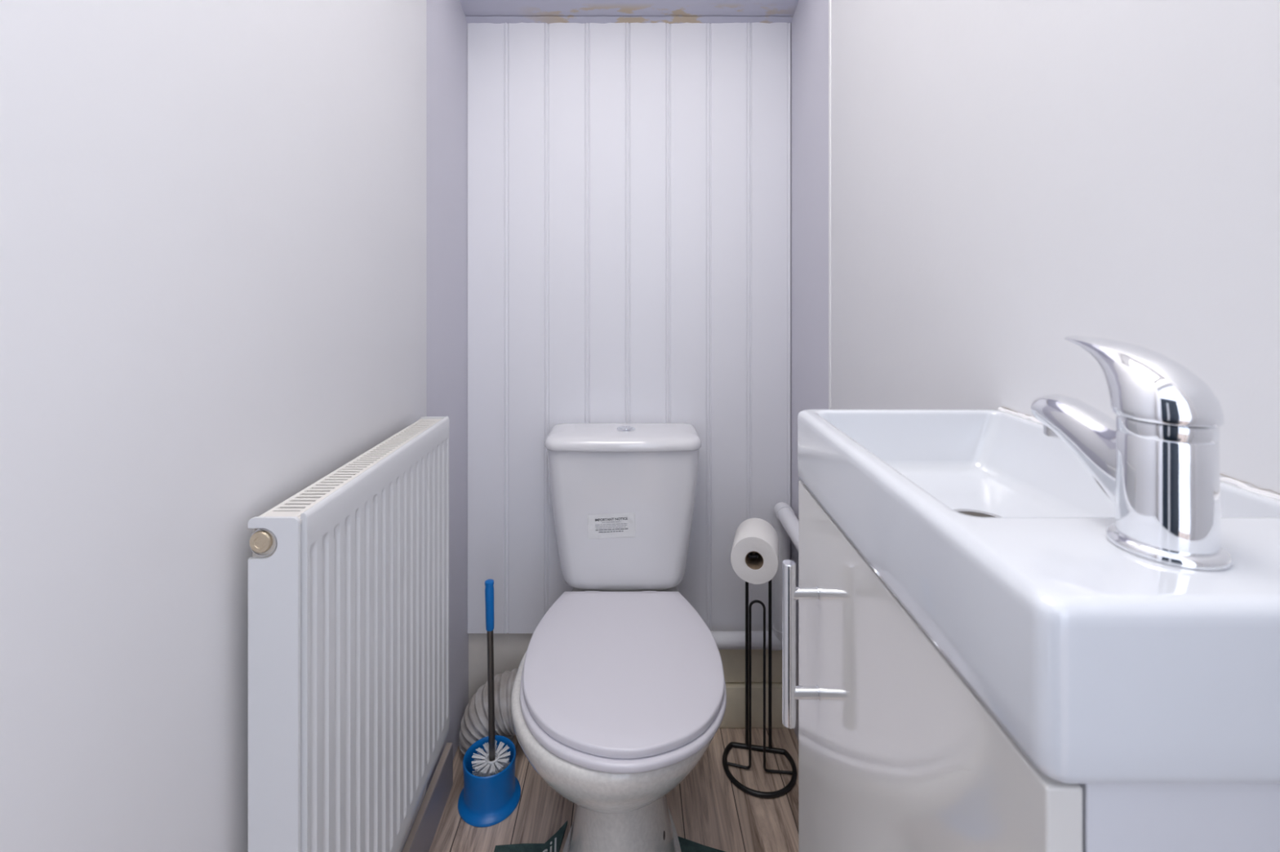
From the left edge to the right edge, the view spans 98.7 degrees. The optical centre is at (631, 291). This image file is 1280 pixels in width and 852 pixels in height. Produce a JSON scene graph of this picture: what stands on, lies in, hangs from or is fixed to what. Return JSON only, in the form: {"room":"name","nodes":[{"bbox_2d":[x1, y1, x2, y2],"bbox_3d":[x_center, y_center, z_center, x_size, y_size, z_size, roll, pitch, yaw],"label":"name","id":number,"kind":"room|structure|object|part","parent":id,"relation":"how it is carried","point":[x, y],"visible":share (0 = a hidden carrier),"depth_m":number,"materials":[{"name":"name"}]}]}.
{"room":"bathroom","nodes":[
{"label":"bathroom","id":0,"kind":"room"},
{"bbox_2d":[0,0,468,851],"bbox_3d":[-0.466,-0.220,0.700,0.106,2.640,1.600,0,0,0],"label":"wall","id":1,"kind":"structure","parent":0,"point":[213,213],"depth_m":0.51,"materials":[{"name":"paint"}]},
{"bbox_2d":[248,416,448,851],"bbox_3d":[-0.377,0.528,0.799,0.074,0.593,0.462,0,0,0],"label":"radiator","id":2,"kind":"object","parent":1,"relation":"attached to","point":[348,574],"visible":1,"depth_m":0.67,"materials":[{"name":"white metal"}]},
{"bbox_2d":[248,528,277,556],"bbox_3d":[-0.383,0.261,0.574,0.030,0.030,0.008,0,0,0],"label":"cap","id":3,"kind":"object","parent":2,"relation":"attached to","point":[263,542],"depth_m":0.57,"materials":[{"name":"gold metal"}]},
{"bbox_2d":[253,418,442,528],"bbox_3d":[-0.370,0.241,0.797,0.049,0.009,0.457,0,0,0],"label":"grille","id":4,"kind":"object","parent":2,"relation":"attached to","point":[314,506],"depth_m":0.69,"materials":[{"name":"white metal"}]},
{"bbox_2d":[401,742,453,851],"bbox_3d":[-0.405,1.052,0.562,0.015,0.096,1.325,0,0,0],"label":"baseboard","id":5,"kind":"structure","parent":1,"relation":"attached to","point":[424,828],"depth_m":1.11,"materials":[{"name":"grey"}]},
{"bbox_2d":[428,728,798,851],"bbox_3d":[0.000,1.125,-0.350,2.600,0.050,3.700,0,0,0],"label":"floor","id":6,"kind":"structure","parent":0,"point":[706,808],"depth_m":1.17,"materials":[{"name":"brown wood"}]},
{"bbox_2d":[457,735,520,827],"bbox_3d":[-0.307,1.053,1.193,0.133,0.094,0.133,0,0,0],"label":"brush holder","id":7,"kind":"object","parent":6,"relation":"on","point":[482,802],"visible":0.9,"depth_m":1.15,"materials":[{"name":"blue plastic"}]},
{"bbox_2d":[471,578,510,777],"bbox_3d":[-0.304,0.856,1.193,0.084,0.447,0.084,0,0,0],"label":"toilet brush","id":8,"kind":"object","parent":7,"relation":"in","point":[493,762],"visible":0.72,"depth_m":1.19,"materials":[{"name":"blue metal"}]},
{"bbox_2d":[493,821,724,851],"bbox_3d":[-0.015,1.096,0.918,0.520,0.007,0.436,0,0,0],"label":"mat","id":9,"kind":"object","parent":6,"relation":"on","point":[553,844],"visible":1,"depth_m":1.08,"materials":[{"name":"green"}]},
{"bbox_2d":[511,422,726,851],"bbox_3d":[-0.023,0.712,1.099,0.383,0.776,0.597,0,0,0],"label":"toilet","id":10,"kind":"object","parent":6,"relation":"on","point":[619,691],"visible":1,"depth_m":1.04,"materials":[{"name":"ceramic"}]},
{"bbox_2d":[595,528,627,533],"bbox_3d":[-0.045,0.543,1.251,0.074,0.010,0.001,0,0,0],"label":"print","id":11,"kind":"object","parent":10,"relation":"on","point":[597,530],"depth_m":1.25,"materials":[{"name":"grey paper"}]},
{"bbox_2d":[603,521,627,528],"bbox_3d":[-0.045,0.531,1.251,0.074,0.017,0.001,0,0,0],"label":"print","id":12,"kind":"object","parent":10,"relation":"on","point":[606,524],"depth_m":1.25,"materials":[{"name":"grey paper"}]},
{"bbox_3d":[-0.019,0.346,1.316,0.363,0.031,0.164,0,0,0],"label":"cistern lid","id":13,"kind":"part","parent":10,"relation":"part of","materials":[{"name":"white ceramic"}]},
{"bbox_3d":[-0.016,0.698,1.014,0.368,0.014,0.428,0,0,0],"label":"seat","id":14,"kind":"part","parent":10,"relation":"part of","materials":[{"name":"white plastic"}]},
{"bbox_3d":[-0.015,0.681,1.023,0.364,0.016,0.430,0,0,0],"label":"seat lid","id":15,"kind":"part","parent":10,"relation":"part of","materials":[{"name":"white plastic"}]},
{"bbox_2d":[722,551,797,798],"bbox_3d":[0.296,0.828,1.246,0.168,0.544,0.175,0,0,0],"label":"stand","id":16,"kind":"object","parent":6,"relation":"on","point":[747,745],"visible":0.82,"depth_m":1.26,"materials":[{"name":"black metal"}]},
{"bbox_2d":[730,518,778,584],"bbox_3d":[0.271,0.563,1.198,0.098,0.100,0.100,0,0,16],"label":"toilet roll","id":17,"kind":"object","parent":16,"relation":"hanging from","point":[757,535],"visible":0.98,"depth_m":1.16,"materials":[{"name":"white paper"}]},
{"bbox_2d":[782,480,1279,851],"bbox_3d":[0.274,0.653,0.416,0.255,0.895,0.374,0,0,0],"label":"vanity cabinet","id":18,"kind":"object","parent":6,"relation":"on","point":[897,753],"visible":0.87,"depth_m":0.35,"materials":[{"name":"white"}]},
{"bbox_3d":[0.152,0.340,0.531,0.012,0.156,0.012,0,0,0],"label":"handle","id":19,"kind":"part","parent":18,"relation":"part of","materials":[{"name":"silver metal"}]},
{"bbox_3d":[0.169,0.388,0.531,0.027,0.012,0.012,0,0,0],"label":"handle post","id":20,"kind":"part","parent":18,"relation":"part of","materials":[{"name":"silver metal"}]},
{"bbox_3d":[0.169,0.291,0.531,0.027,0.012,0.012,0,0,0],"label":"handle post","id":21,"kind":"part","parent":18,"relation":"part of","materials":[{"name":"silver metal"}]},
{"bbox_3d":[0.186,0.604,0.416,0.015,0.793,0.374,0,0,1],"label":"door","id":22,"kind":"part","parent":18,"relation":"part of","materials":[{"name":"white"}]},
{"bbox_2d":[797,406,1279,783],"bbox_3d":[0.288,0.164,0.414,0.235,0.081,0.380,0,0,0],"label":"basin","id":23,"kind":"object","parent":18,"relation":"in","point":[1103,662],"visible":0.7,"depth_m":0.26,"materials":[{"name":"white ceramic"}]},
{"bbox_2d":[1031,335,1232,570],"bbox_3d":[0.266,0.077,0.303,0.045,0.102,0.105,0,0,0],"label":"mixer tap","id":24,"kind":"object","parent":23,"relation":"on","point":[1157,462],"visible":1,"depth_m":0.26,"materials":[{"name":"silver metal"}]},
{"bbox_3d":[0.266,0.093,0.314,0.030,0.058,0.082,0,0,0],"label":"spout","id":25,"kind":"part","parent":24,"relation":"part of","materials":[{"name":"silver metal"}]},
{"bbox_3d":[0.266,0.044,0.291,0.040,0.037,0.076,0,0,0],"label":"lever","id":26,"kind":"part","parent":24,"relation":"part of","materials":[{"name":"silver metal"}]},
{"bbox_3d":[-0.348,1.091,1.326,0.104,0.018,0.104,0,0,0],"label":"pipe collar","id":27,"kind":"object","parent":6,"relation":"on","visible":0},
{"bbox_2d":[458,668,517,755],"bbox_3d":[-0.257,1.001,1.326,0.314,0.163,0.131,0,0,0],"label":"corrugated hose","id":28,"kind":"object","parent":27,"relation":"on","point":[474,722],"visible":0.35,"depth_m":1.28,"materials":[{"name":"white plastic"}]},
{"bbox_2d":[467,22,790,702],"bbox_3d":[-0.005,0.150,1.450,0.866,1.900,0.100,0,0,0],"label":"wall","id":29,"kind":"structure","parent":0,"point":[628,184],"depth_m":1.40,"materials":[{"name":"white wood"}]},
{"bbox_2d":[465,16,793,23],"bbox_3d":[-0.005,-0.689,1.392,0.826,0.011,0.018,0,0,0],"label":"trim","id":30,"kind":"structure","parent":29,"relation":"attached to","point":[494,20],"depth_m":1.39,"materials":[{"name":"white wood"}]},
{"bbox_2d":[718,649,782,682],"bbox_3d":[0.204,0.932,1.404,0.408,0.122,0.020,0,0,0],"label":"trim","id":31,"kind":"structure","parent":29,"relation":"attached to","point":[733,661],"depth_m":1.39,"materials":[{"name":"beige paint"}]},
{"bbox_2d":[719,682,786,728],"bbox_3d":[0.204,1.048,1.398,0.408,0.104,0.032,0,0,0],"label":"baseboard","id":32,"kind":"structure","parent":29,"relation":"attached to","point":[734,717],"depth_m":1.38,"materials":[{"name":"beige paint"}]},
{"bbox_2d":[459,0,798,16],"bbox_3d":[-0.005,-0.814,1.279,0.826,0.240,0.342,0,0,0],"label":"ceiling","id":33,"kind":"structure","parent":0,"point":[470,7],"depth_m":1.36,"materials":[{"name":"white paint"}]},
{"bbox_2d":[790,0,1279,741],"bbox_3d":[0.455,-0.220,0.700,0.106,2.640,1.600,0,0,0],"label":"wall","id":34,"kind":"structure","parent":0,"point":[1011,180],"depth_m":0.55,"materials":[{"name":"paint"}]},
{"bbox_2d":[710,502,798,650],"bbox_3d":[0.223,0.702,0.995,0.345,0.368,0.779,0,0,0],"label":"pipe","id":35,"kind":"object","parent":34,"relation":"attached to","point":[784,521],"visible":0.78,"depth_m":1.34,"materials":[{"name":"white plastic"}]},
{"bbox_2d":[828,0,831,409],"bbox_3d":[0.403,0.053,1.111,0.006,2.094,0.010,0,0,0],"label":"trim","id":36,"kind":"structure","parent":34,"relation":"attached to","point":[829,1],"depth_m":1.11,"materials":[{"name":"paint"}]}
]}

